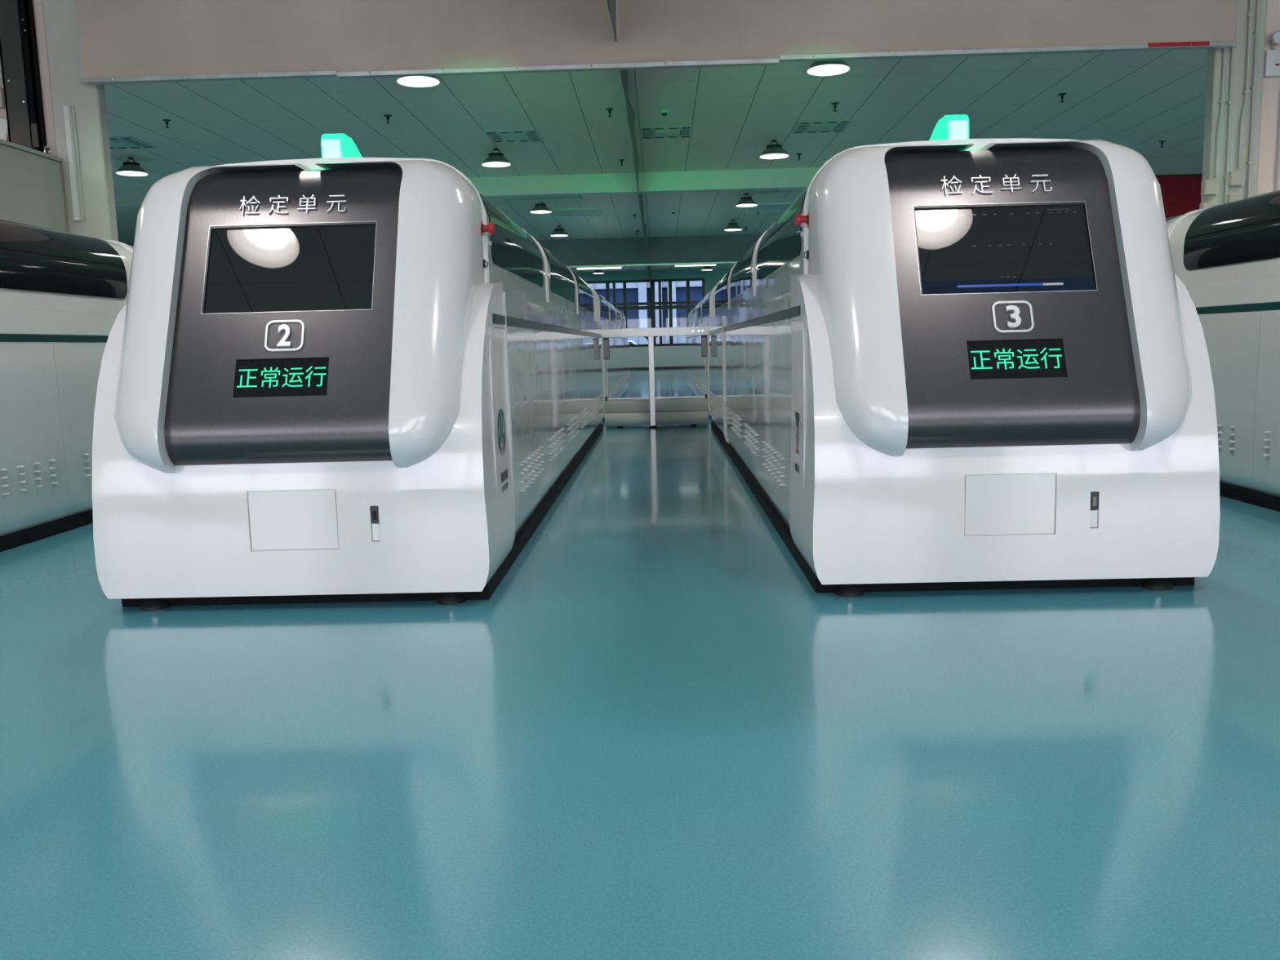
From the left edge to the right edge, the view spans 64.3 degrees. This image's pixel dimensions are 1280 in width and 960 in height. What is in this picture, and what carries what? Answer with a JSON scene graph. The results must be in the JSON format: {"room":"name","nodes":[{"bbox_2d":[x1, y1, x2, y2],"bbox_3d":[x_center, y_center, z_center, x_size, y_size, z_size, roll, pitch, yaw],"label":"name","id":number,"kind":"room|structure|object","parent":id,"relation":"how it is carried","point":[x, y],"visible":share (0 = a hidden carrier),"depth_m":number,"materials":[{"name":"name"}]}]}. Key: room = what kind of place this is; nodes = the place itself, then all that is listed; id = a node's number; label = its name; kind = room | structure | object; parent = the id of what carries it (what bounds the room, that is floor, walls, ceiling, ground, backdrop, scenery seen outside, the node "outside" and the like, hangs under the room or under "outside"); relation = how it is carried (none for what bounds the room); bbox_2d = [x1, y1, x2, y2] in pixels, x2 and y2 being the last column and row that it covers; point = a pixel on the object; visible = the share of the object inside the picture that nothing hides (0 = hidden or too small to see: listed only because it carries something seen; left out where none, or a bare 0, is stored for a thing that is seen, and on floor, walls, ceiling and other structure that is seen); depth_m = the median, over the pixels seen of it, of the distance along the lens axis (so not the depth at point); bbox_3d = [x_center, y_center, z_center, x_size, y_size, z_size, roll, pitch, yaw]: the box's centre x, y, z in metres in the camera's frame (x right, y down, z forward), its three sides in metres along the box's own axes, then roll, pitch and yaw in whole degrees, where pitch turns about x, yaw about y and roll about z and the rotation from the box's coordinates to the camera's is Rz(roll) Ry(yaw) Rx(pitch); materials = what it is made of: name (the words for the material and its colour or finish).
{"room":"automated testing factory","nodes":[
{"label":"automated testing factory","id":0,"kind":"room"},
{"bbox_2d":[0,0,57,156],"bbox_3d":[-8.690,-1.832,8.320,8.340,3.700,0.200,-1,7,1],"label":"wall","id":1,"kind":"structure","parent":0,"point":[37,4],"depth_m":7.97,"materials":[{"name":"paint"}]},
{"bbox_2d":[0,84,5,109],"bbox_3d":[-5.043,-2.998,7.961,0.140,0.180,0.065,-1,7,1],"label":"switch box","id":2,"kind":"object","parent":1,"relation":"attached to","point":[2,106],"visible":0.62,"depth_m":7.95,"materials":[{"name":"metal"}]},
{"bbox_2d":[0,115,8,140],"bbox_3d":[-5.073,-2.759,7.999,0.289,0.284,0.015,-1,7,1],"label":"notice","id":3,"kind":"object","parent":1,"relation":"attached to","point":[3,122],"visible":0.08,"depth_m":7.99,"materials":[{"name":"white paper"}]},
{"bbox_2d":[0,0,47,153],"bbox_3d":[-4.794,-1.895,8.065,0.277,3.695,0.120,-1,7,1],"label":"window","id":4,"kind":"structure","parent":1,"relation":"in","point":[12,75],"depth_m":7.87,"materials":[{"name":"black glass"}]},
{"bbox_2d":[0,368,1279,959],"bbox_3d":[0.328,-1.124,15.836,26.400,0.120,46.700,-1,7,1],"label":"floor","id":5,"kind":"structure","parent":0,"point":[655,738],"depth_m":2.25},
{"bbox_2d":[0,138,66,231],"bbox_3d":[-4.912,-1.236,7.531,0.920,2.533,1.055,-1,7,1],"label":"wall","id":6,"kind":"structure","parent":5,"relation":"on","point":[32,191],"depth_m":7.49,"materials":[{"name":"white paint"}]},
{"bbox_2d":[0,219,133,551],"bbox_3d":[-3.735,-0.654,5.710,1.398,1.795,4.536,-1,7,1],"label":"machine","id":7,"kind":"object","parent":5,"relation":"on","point":[63,294],"visible":0.38,"depth_m":5.32,"materials":[{"name":"white paint"}]},
{"bbox_2d":[0,219,133,314],"bbox_3d":[-3.754,-1.120,5.314,1.250,0.491,2.331,-1,7,1],"label":"hood","id":8,"kind":"object","parent":7,"relation":"attached to","point":[42,268],"depth_m":5.53,"materials":[{"name":"glass"}]},
{"bbox_2d":[41,0,118,241],"bbox_3d":[-4.340,-1.909,8.064,0.370,3.700,0.120,-1,7,1],"label":"column","id":9,"kind":"structure","parent":5,"relation":"on","point":[60,16],"depth_m":7.90,"materials":[{"name":"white paint"}]},
{"bbox_2d":[62,105,85,221],"bbox_3d":[-4.403,-2.458,7.914,0.087,0.870,0.035,-1,7,1],"label":"conduit","id":10,"kind":"object","parent":9,"relation":"attached to","point":[68,111],"depth_m":7.90,"materials":[{"name":"white metal"}]},
{"bbox_2d":[92,133,604,610],"bbox_3d":[-1.173,-0.923,7.259,1.398,1.795,7.775,-1,7,1],"label":"machine","id":11,"kind":"object","parent":5,"relation":"on","point":[342,375],"visible":1,"depth_m":3.59,"materials":[{"name":"white paint"}]},
{"bbox_2d":[320,133,362,158],"bbox_3d":[-1.248,-1.364,4.372,0.104,0.164,0.512,-1,7,1],"label":"lamp","id":12,"kind":"object","parent":11,"relation":"on","point":[333,145],"depth_m":4.14,"materials":[{"name":"green plastic"}]},
{"bbox_2d":[482,259,488,268],"bbox_3d":[-0.611,-0.852,4.011,0.024,0.034,0.034,-1,7,1],"label":"switch","id":13,"kind":"object","parent":11,"relation":"attached to","point":[485,263],"depth_m":4.00,"materials":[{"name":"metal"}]},
{"bbox_2d":[477,191,549,302],"bbox_3d":[-1.224,-1.177,5.258,1.250,0.491,2.331,-1,7,1],"label":"hood","id":14,"kind":"object","parent":11,"relation":"attached to","point":[517,260],"depth_m":4.98,"materials":[{"name":"glass"}]},
{"bbox_2d":[540,244,578,314],"bbox_3d":[-1.179,-1.483,7.573,1.250,0.491,2.331,-1,7,1],"label":"hood","id":15,"kind":"object","parent":11,"relation":"attached to","point":[562,283],"depth_m":7.34,"materials":[{"name":"plastic"}]},
{"bbox_2d":[572,271,595,320],"bbox_3d":[-1.134,-1.789,9.888,1.250,0.491,2.331,-1,7,1],"label":"hood","id":16,"kind":"object","parent":11,"relation":"attached to","point":[585,295],"depth_m":9.69,"materials":[{"name":"plastic"}]},
{"bbox_2d":[591,288,630,417],"bbox_3d":[-0.990,-2.099,16.663,1.394,1.661,9.088,-1,7,1],"label":"machine","id":17,"kind":"object","parent":5,"relation":"on","point":[615,370],"visible":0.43,"depth_m":14.28,"materials":[{"name":"clear glass"}]},
{"bbox_2d":[591,288,610,326],"bbox_3d":[-1.070,-2.230,13.208,1.258,0.495,2.252,-1,7,1],"label":"hood","id":18,"kind":"object","parent":17,"relation":"attached to","point":[602,315],"depth_m":12.45,"materials":[{"name":"plastic"}]},
{"bbox_2d":[607,301,617,328],"bbox_3d":[-1.026,-2.527,15.460,1.258,0.495,2.252,-1,7,1],"label":"hood","id":19,"kind":"object","parent":17,"relation":"attached to","point":[613,314],"depth_m":15.52,"materials":[{"name":"glass"}]},
{"bbox_2d":[614,307,622,328],"bbox_3d":[-0.983,-2.825,17.713,1.258,0.495,2.252,-1,7,1],"label":"hood","id":20,"kind":"object","parent":17,"relation":"attached to","point":[619,315],"depth_m":17.76,"materials":[{"name":"glass"}]},
{"bbox_2d":[620,311,626,328],"bbox_3d":[-0.940,-3.123,19.966,1.258,0.495,2.252,-1,7,1],"label":"hood","id":21,"kind":"object","parent":17,"relation":"attached to","point":[624,321],"depth_m":20.10,"materials":[{"name":"glass"}]},
{"bbox_2d":[600,326,709,427],"bbox_3d":[0.177,-1.119,11.176,1.191,1.093,0.132,-1,7,1],"label":"gate","id":22,"kind":"object","parent":5,"relation":"on","point":[650,334],"depth_m":11.11,"materials":[{"name":"metal"}]},
{"bbox_2d":[604,394,708,426],"bbox_3d":[0.187,-0.790,11.518,1.150,0.351,0.507,-1,7,1],"label":"cabinet","id":23,"kind":"object","parent":5,"relation":"on","point":[689,410],"visible":1,"depth_m":11.29,"materials":[{"name":"metal"}]},
{"bbox_2d":[685,285,715,415],"bbox_3d":[1.539,-2.156,16.607,1.394,1.661,9.088,-1,7,1],"label":"machine","id":24,"kind":"object","parent":5,"relation":"on","point":[697,366],"visible":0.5,"depth_m":14.27,"materials":[{"name":"white paint"}]},
{"bbox_2d":[687,310,692,326],"bbox_3d":[1.589,-3.179,19.910,1.258,0.495,2.252,-1,7,1],"label":"hood","id":25,"kind":"object","parent":24,"relation":"attached to","point":[689,322],"depth_m":20.07,"materials":[{"name":"glass"}]},
{"bbox_2d":[690,305,697,326],"bbox_3d":[1.546,-2.882,17.657,1.258,0.495,2.252,-1,7,1],"label":"hood","id":26,"kind":"object","parent":24,"relation":"attached to","point":[693,313],"depth_m":17.73,"materials":[{"name":"glass"}]},
{"bbox_2d":[695,299,702,326],"bbox_3d":[1.502,-2.584,15.404,1.258,0.495,2.252,-1,7,1],"label":"hood","id":27,"kind":"object","parent":24,"relation":"attached to","point":[698,310],"depth_m":15.41,"materials":[{"name":"glass"}]},
{"bbox_2d":[700,285,715,324],"bbox_3d":[1.459,-2.287,13.151,1.258,0.495,2.252,-1,7,1],"label":"hood","id":28,"kind":"object","parent":24,"relation":"attached to","point":[707,304],"depth_m":12.46,"materials":[{"name":"plastic"}]},
{"bbox_2d":[708,114,1220,596],"bbox_3d":[1.355,-0.980,7.203,1.398,1.795,7.775,-1,7,1],"label":"machine","id":29,"kind":"object","parent":5,"relation":"on","point":[953,361],"visible":1,"depth_m":3.53,"materials":[{"name":"white paint"}]},
{"bbox_2d":[713,266,733,317],"bbox_3d":[1.395,-1.846,9.832,1.250,0.491,2.331,-1,7,1],"label":"hood","id":30,"kind":"object","parent":29,"relation":"attached to","point":[721,302],"depth_m":9.67,"materials":[{"name":"plastic"}]},
{"bbox_2d":[728,239,759,309],"bbox_3d":[1.350,-1.540,7.517,1.250,0.491,2.331,-1,7,1],"label":"hood","id":31,"kind":"object","parent":29,"relation":"attached to","point":[740,276],"depth_m":7.32,"materials":[{"name":"plastic"}]},
{"bbox_2d":[752,184,809,297],"bbox_3d":[1.305,-1.234,5.202,1.250,0.491,2.331,-1,7,1],"label":"hood","id":32,"kind":"object","parent":29,"relation":"attached to","point":[778,254],"depth_m":4.97,"materials":[{"name":"glass"}]},
{"bbox_2d":[803,250,808,259],"bbox_3d":[0.653,-0.880,3.983,0.024,0.034,0.034,-1,7,1],"label":"switch","id":33,"kind":"object","parent":29,"relation":"attached to","point":[806,254],"depth_m":3.97,"materials":[{"name":"metal"}]},
{"bbox_2d":[929,114,968,140],"bbox_3d":[1.281,-1.421,4.316,0.104,0.164,0.512,-1,7,1],"label":"lamp","id":34,"kind":"object","parent":29,"relation":"on","point":[949,126],"depth_m":4.08,"materials":[{"name":"green plastic"}]},
{"bbox_2d":[1165,189,1279,511],"bbox_3d":[3.848,-0.825,5.541,1.398,1.795,4.536,-1,7,1],"label":"machine","id":35,"kind":"object","parent":5,"relation":"on","point":[1226,256],"visible":0.42,"depth_m":5.40,"materials":[{"name":"white paint"}]},
{"bbox_2d":[1165,213,1184,229],"bbox_3d":[3.865,-1.538,7.013,1.250,0.491,1.428,-1,7,1],"label":"hood","id":36,"kind":"object","parent":35,"relation":"attached to","point":[1170,220],"depth_m":6.38,"materials":[{"name":"plastic"}]},
{"bbox_2d":[1167,189,1279,286],"bbox_3d":[3.829,-1.291,5.145,1.250,0.491,2.331,-1,7,1],"label":"hood","id":37,"kind":"object","parent":35,"relation":"attached to","point":[1238,240],"depth_m":5.59,"materials":[{"name":"plastic"}]},
{"bbox_2d":[1200,0,1266,204],"bbox_3d":[4.545,-2.110,7.866,0.370,3.700,0.120,-1,7,1],"label":"pipes","id":38,"kind":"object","parent":5,"relation":"on","point":[1215,57],"depth_m":7.72,"materials":[{"name":"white paint"}]},
{"bbox_2d":[1199,201,1217,209],"bbox_3d":[4.352,-2.064,7.784,0.125,0.115,0.059,-1,7,1],"label":"junction box","id":39,"kind":"object","parent":38,"relation":"attached to","point":[1203,205],"visible":0.4,"depth_m":7.75,"materials":[{"name":"white plastic"}]},
{"bbox_2d":[1200,179,1219,195],"bbox_3d":[4.353,-2.227,7.763,0.125,0.115,0.059,-1,7,1],"label":"junction box","id":40,"kind":"object","parent":38,"relation":"attached to","point":[1208,188],"visible":1,"depth_m":7.74,"materials":[{"name":"white plastic"}]},
{"bbox_2d":[1214,48,1226,177],"bbox_3d":[4.387,-3.112,7.657,0.052,1.630,0.035,-1,7,1],"label":"conduit","id":41,"kind":"object","parent":38,"relation":"attached to","point":[1222,100],"visible":0.63,"depth_m":7.69,"materials":[{"name":"white plastic"}]},
{"bbox_2d":[1222,0,1237,203],"bbox_3d":[4.460,-2.836,7.692,0.044,2.190,0.035,-1,7,1],"label":"conduit","id":42,"kind":"object","parent":38,"relation":"attached to","point":[1230,102],"visible":0.73,"depth_m":7.69,"materials":[{"name":"grey metal"}]},
{"bbox_2d":[1226,193,1243,202],"bbox_3d":[4.540,-2.123,7.773,0.125,0.115,0.059,-1,7,1],"label":"junction box","id":43,"kind":"object","parent":38,"relation":"attached to","point":[1230,197],"visible":0.46,"depth_m":7.74,"materials":[{"name":"white plastic"}]},
{"bbox_2d":[1228,170,1245,186],"bbox_3d":[4.541,-2.291,7.751,0.125,0.115,0.059,-1,7,1],"label":"junction box","id":44,"kind":"object","parent":38,"relation":"attached to","point":[1236,179],"visible":1,"depth_m":7.73,"materials":[{"name":"white plastic"}]},
{"bbox_2d":[1237,0,1254,168],"bbox_3d":[4.559,-3.146,7.649,0.059,1.570,0.035,-1,7,1],"label":"conduit","id":45,"kind":"object","parent":38,"relation":"attached to","point":[1250,15],"visible":1,"depth_m":7.66,"materials":[{"name":"white plastic"}]},
{"bbox_2d":[1245,0,1261,197],"bbox_3d":[4.628,-2.890,7.682,0.044,2.090,0.035,-1,7,1],"label":"conduit","id":46,"kind":"object","parent":38,"relation":"attached to","point":[1257,31],"visible":0.92,"depth_m":7.67,"materials":[{"name":"grey metal"}]},
{"bbox_2d":[574,268,730,367],"bbox_3d":[0.725,-6.061,38.632,26.000,3.700,0.200,-1,7,1],"label":"wall","id":47,"kind":"structure","parent":0,"point":[664,356],"depth_m":38.37,"materials":[{"name":"teal paint"}]},
{"bbox_2d":[585,278,705,346],"bbox_3d":[0.203,-6.313,38.579,4.530,2.500,0.120,-1,7,1],"label":"window","id":48,"kind":"structure","parent":47,"relation":"in","point":[652,303],"depth_m":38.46,"materials":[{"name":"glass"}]},
{"bbox_2d":[629,366,685,369],"bbox_3d":[0.768,-4.257,38.754,26.000,0.090,0.030,-1,7,1],"label":"baseboard","id":49,"kind":"structure","parent":47,"relation":"attached to","point":[660,367],"depth_m":38.74,"materials":[{"name":"paint"}]},
{"bbox_2d":[104,48,1208,272],"bbox_3d":[0.231,-4.910,15.338,26.400,0.120,46.700,-1,7,1],"label":"ceiling","id":50,"kind":"structure","parent":0,"point":[1136,100],"depth_m":12.59,"materials":[{"name":"metal"}]},
{"bbox_2d":[115,157,147,176],"bbox_3d":[-7.144,-4.414,14.305,0.406,0.220,0.406,-1,7,1],"label":"lamp","id":51,"kind":"object","parent":50,"relation":"hanging from","point":[129,168],"visible":1,"depth_m":14.25,"materials":[{"name":"black plastic"}]},
{"bbox_2d":[109,136,157,149],"bbox_3d":[-6.806,-4.387,13.273,0.700,0.021,0.700,-1,7,1],"label":"ceiling vent","id":52,"kind":"object","parent":50,"relation":"in","point":[120,142],"visible":0.51,"depth_m":13.28,"materials":[{"name":"metal"}]},
{"bbox_2d":[162,119,171,128],"bbox_3d":[-5.619,-4.229,12.100,0.100,0.089,0.100,-1,7,1],"label":"sprinkler","id":53,"kind":"object","parent":50,"relation":"attached to","point":[166,121],"visible":1,"depth_m":12.08,"materials":[{"name":"paint"}]},
{"bbox_2d":[383,114,391,124],"bbox_3d":[-3.008,-4.303,12.151,0.100,0.089,0.100,-1,7,1],"label":"sprinkler","id":54,"kind":"object","parent":50,"relation":"attached to","point":[387,116],"visible":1,"depth_m":12.14,"materials":[{"name":"paint"}]},
{"bbox_2d":[396,75,439,87],"bbox_3d":[-2.142,-3.950,9.810,0.406,0.220,0.406,-1,7,1],"label":"lamp","id":55,"kind":"object","parent":50,"relation":"hanging from","point":[422,81],"visible":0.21,"depth_m":9.95,"materials":[{"name":"white"}]},
{"bbox_2d":[481,147,511,167],"bbox_3d":[-2.024,-4.547,14.319,0.406,0.220,0.406,-1,7,1],"label":"lamp","id":56,"kind":"object","parent":50,"relation":"hanging from","point":[494,159],"visible":1,"depth_m":14.25,"materials":[{"name":"black plastic"}]},
{"bbox_2d":[483,129,543,142],"bbox_3d":[-1.663,-4.546,13.485,0.700,0.021,0.700,-1,7,1],"label":"ceiling vent","id":57,"kind":"object","parent":50,"relation":"in","point":[518,135],"visible":1,"depth_m":13.42,"materials":[{"name":"metal"}]},
{"bbox_2d":[530,200,551,213],"bbox_3d":[-1.896,-5.222,19.423,0.406,0.220,0.406,-1,7,1],"label":"lamp","id":58,"kind":"object","parent":50,"relation":"hanging from","point":[540,208],"visible":1,"depth_m":19.33,"materials":[{"name":"black plastic"}]},
{"bbox_2d":[502,195,581,202],"bbox_3d":[-1.821,-5.260,18.988,1.410,0.034,0.610,-1,7,1],"label":"ceiling hatch","id":59,"kind":"object","parent":50,"relation":"attached to","point":[552,197],"visible":0.64,"depth_m":19.09,"materials":[{"name":"white paint"}]},
{"bbox_2d":[550,226,568,236],"bbox_3d":[-1.875,-5.771,23.588,0.406,0.220,0.406,-1,7,1],"label":"lamp","id":60,"kind":"object","parent":50,"relation":"hanging from","point":[557,232],"visible":1,"depth_m":23.49,"materials":[{"name":"black plastic"}]},
{"bbox_2d":[548,207,602,217],"bbox_3d":[-1.353,-5.567,21.234,1.060,0.034,1.160,-1,7,1],"label":"ceiling hatch","id":61,"kind":"object","parent":50,"relation":"attached to","point":[570,212],"visible":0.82,"depth_m":21.21,"materials":[{"name":"white paint"}]},
{"bbox_2d":[592,269,604,273],"bbox_3d":[-1.466,-7.411,35.974,0.406,0.220,0.406,-1,7,1],"label":"lamp","id":62,"kind":"object","parent":50,"relation":"hanging from","point":[597,271],"visible":0.77,"depth_m":35.87,"materials":[{"name":"black plastic"}]},
{"bbox_2d":[605,107,613,117],"bbox_3d":[-0.359,-4.365,12.112,0.100,0.089,0.100,-1,7,1],"label":"sprinkler","id":63,"kind":"object","parent":50,"relation":"attached to","point":[609,109],"visible":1,"depth_m":12.10,"materials":[{"name":"paint"}]},
{"bbox_2d":[606,0,616,41],"bbox_3d":[-0.215,-3.320,6.043,0.070,0.575,2.840,-1,7,1],"label":"curtain","id":64,"kind":"object","parent":50,"relation":"hanging from","point":[611,4],"visible":1,"depth_m":7.11,"materials":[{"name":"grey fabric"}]},
{"bbox_2d":[619,69,639,199],"bbox_3d":[-0.104,-4.198,12.079,0.066,0.415,9.120,-1,7,1],"label":"beam","id":65,"kind":"structure","parent":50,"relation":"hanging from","point":[624,73],"depth_m":11.72,"materials":[{"name":"grey metal"}]},
{"bbox_2d":[639,193,647,256],"bbox_3d":[0.082,-5.408,21.620,0.051,0.515,9.520,-1,7,1],"label":"beam","id":66,"kind":"structure","parent":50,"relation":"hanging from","point":[641,203],"depth_m":20.47,"materials":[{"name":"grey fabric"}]},
{"bbox_2d":[647,265,651,288],"bbox_3d":[0.292,-6.739,32.387,0.048,0.695,11.820,-1,7,1],"label":"curtain","id":67,"kind":"object","parent":50,"relation":"hanging from","point":[648,266],"visible":0.59,"depth_m":34.92,"materials":[{"name":"grey fabric"}]},
{"bbox_2d":[536,233,763,267],"bbox_3d":[0.456,-5.947,26.447,25.960,0.725,0.066,-1,7,1],"label":"beam","id":68,"kind":"structure","parent":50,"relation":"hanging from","point":[699,249],"depth_m":26.45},
{"bbox_2d":[575,265,622,269],"bbox_3d":[-1.060,-5.520,26.465,1.210,0.079,0.060,-1,7,1],"label":"lamp","id":69,"kind":"object","parent":68,"relation":"attached to","point":[607,266],"visible":1,"depth_m":26.44,"materials":[{"name":"white plastic"}]},
{"bbox_2d":[674,262,716,266],"bbox_3d":[1.438,-5.579,26.409,1.110,0.063,0.060,-1,7,1],"label":"lamp","id":70,"kind":"object","parent":68,"relation":"attached to","point":[704,264],"visible":1,"depth_m":26.39,"materials":[{"name":"white plastic"}]},
{"bbox_2d":[75,0,1236,84],"bbox_3d":[0.070,-3.432,7.514,8.560,0.750,0.072,-1,7,1],"label":"beam","id":71,"kind":"structure","parent":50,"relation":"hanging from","point":[122,42],"depth_m":7.54,"materials":[{"name":"beige paint"}]},
{"bbox_2d":[113,155,1203,208],"bbox_3d":[0.263,-4.882,16.728,26.000,0.300,0.250,-1,7,1],"label":"beam","id":72,"kind":"structure","parent":50,"relation":"attached to","point":[775,179],"depth_m":16.61,"materials":[{"name":"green paint"}]},
{"bbox_2d":[1155,173,1202,217],"bbox_3d":[9.867,-4.634,16.428,3.840,0.720,0.063,-1,7,1],"label":"banner","id":73,"kind":"object","parent":72,"relation":"hanging from","point":[1180,193],"visible":0.27,"depth_m":16.43,"materials":[{"name":"red fabric"}]},
{"bbox_2d":[659,110,668,115],"bbox_3d":[0.294,-4.420,12.274,0.110,0.056,0.110,-1,7,1],"label":"smoke detector","id":74,"kind":"object","parent":50,"relation":"attached to","point":[664,113],"visible":1,"depth_m":12.24,"materials":[{"name":"white plastic"}]},
{"bbox_2d":[639,125,693,138],"bbox_3d":[0.347,-4.598,13.490,0.700,0.021,0.700,-1,7,1],"label":"ceiling vent","id":75,"kind":"object","parent":50,"relation":"in","point":[681,131],"visible":1,"depth_m":13.43,"materials":[{"name":"white metal"}]},
{"bbox_2d":[701,266,712,270],"bbox_3d":[2.348,-7.471,35.691,0.406,0.220,0.406,-1,7,1],"label":"lamp","id":76,"kind":"object","parent":50,"relation":"hanging from","point":[705,268],"visible":0.8,"depth_m":35.60,"materials":[{"name":"black plastic"}]},
{"bbox_2d":[724,219,742,231],"bbox_3d":[2.129,-5.835,23.300,0.406,0.220,0.406,-1,7,1],"label":"lamp","id":77,"kind":"object","parent":50,"relation":"hanging from","point":[731,226],"visible":1,"depth_m":23.22,"materials":[{"name":"black plastic"}]},
{"bbox_2d":[736,193,756,207],"bbox_3d":[2.010,-5.297,19.237,0.406,0.220,0.406,-1,7,1],"label":"lamp","id":78,"kind":"object","parent":50,"relation":"hanging from","point":[745,202],"visible":1,"depth_m":19.16,"materials":[{"name":"black plastic"}]},
{"bbox_2d":[744,202,792,212],"bbox_3d":[2.944,-5.657,21.088,1.460,0.034,1.060,-1,7,1],"label":"ceiling hatch","id":79,"kind":"object","parent":50,"relation":"attached to","point":[770,206],"visible":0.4,"depth_m":21.10,"materials":[{"name":"white paint"}]},
{"bbox_2d":[760,139,788,159],"bbox_3d":[1.874,-4.635,14.232,0.406,0.220,0.406,-1,7,1],"label":"lamp","id":80,"kind":"object","parent":50,"relation":"hanging from","point":[772,151],"visible":1,"depth_m":14.17,"materials":[{"name":"black plastic"}]},
{"bbox_2d":[756,189,804,193],"bbox_3d":[2.897,-5.337,18.660,1.460,0.034,0.560,-1,7,1],"label":"ceiling hatch","id":81,"kind":"object","parent":50,"relation":"attached to","point":[779,190],"visible":0.26,"depth_m":18.88,"materials":[{"name":"white paint"}]},
{"bbox_2d":[791,120,853,133],"bbox_3d":[2.385,-4.636,13.385,0.700,0.021,0.700,-1,7,1],"label":"ceiling vent","id":82,"kind":"object","parent":50,"relation":"in","point":[836,126],"visible":1,"depth_m":13.32,"materials":[{"name":"white metal"}]},
{"bbox_2d":[807,60,849,75],"bbox_3d":[1.807,-4.046,9.771,0.406,0.220,0.406,-1,7,1],"label":"lamp","id":83,"kind":"object","parent":50,"relation":"hanging from","point":[824,68],"visible":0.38,"depth_m":9.89,"materials":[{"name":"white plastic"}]},
{"bbox_2d":[831,102,839,111],"bbox_3d":[2.321,-4.433,12.112,0.100,0.089,0.100,-1,7,1],"label":"sprinkler","id":84,"kind":"object","parent":50,"relation":"attached to","point":[834,104],"visible":1,"depth_m":12.10,"materials":[{"name":"paint"}]},
{"bbox_2d":[1057,93,1066,102],"bbox_3d":[4.947,-4.477,11.934,0.100,0.089,0.100,-1,7,1],"label":"sprinkler","id":85,"kind":"object","parent":50,"relation":"attached to","point":[1060,94],"visible":1,"depth_m":11.92,"materials":[{"name":"paint"}]},
{"bbox_2d":[1158,140,1165,147],"bbox_3d":[7.707,-4.955,15.036,0.100,0.089,0.100,-1,7,1],"label":"sprinkler","id":86,"kind":"object","parent":50,"relation":"attached to","point":[1161,141],"visible":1,"depth_m":15.02,"materials":[{"name":"paint"}]},
{"bbox_2d":[1257,0,1279,195],"bbox_3d":[8.931,-2.229,7.927,8.400,3.700,0.200,-1,7,1],"label":"wall","id":87,"kind":"structure","parent":0,"point":[1270,108],"depth_m":7.83,"materials":[{"name":"paint"}]},
{"bbox_2d":[1262,30,1279,78],"bbox_3d":[4.902,-3.229,7.720,0.320,0.320,0.101,-1,7,1],"label":"emergency light","id":88,"kind":"object","parent":87,"relation":"attached to","point":[1272,57],"visible":0.85,"depth_m":7.71,"materials":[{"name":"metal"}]},
{"bbox_2d":[1275,111,1279,191],"bbox_3d":[4.942,-1.677,7.956,0.020,2.800,0.020,-1,7,1],"label":"conduit","id":89,"kind":"object","parent":87,"relation":"attached to","point":[1278,141],"visible":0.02,"depth_m":7.85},
{"label":"outside","id":90,"kind":"structure","parent":0,"visible":0},
{"bbox_3d":[1.745,-10.624,89.008,120.000,0.150,100.700,-1,7,1],"label":"ground","id":91,"kind":"structure","parent":90,"visible":0},
{"bbox_2d":[627,340,638,344],"bbox_3d":[-1.243,-7.445,59.573,4.396,1.379,1.720,-1,7,1],"label":"parked car","id":92,"kind":"object","parent":91,"relation":"on","point":[630,342],"visible":0.05,"depth_m":58.64,"materials":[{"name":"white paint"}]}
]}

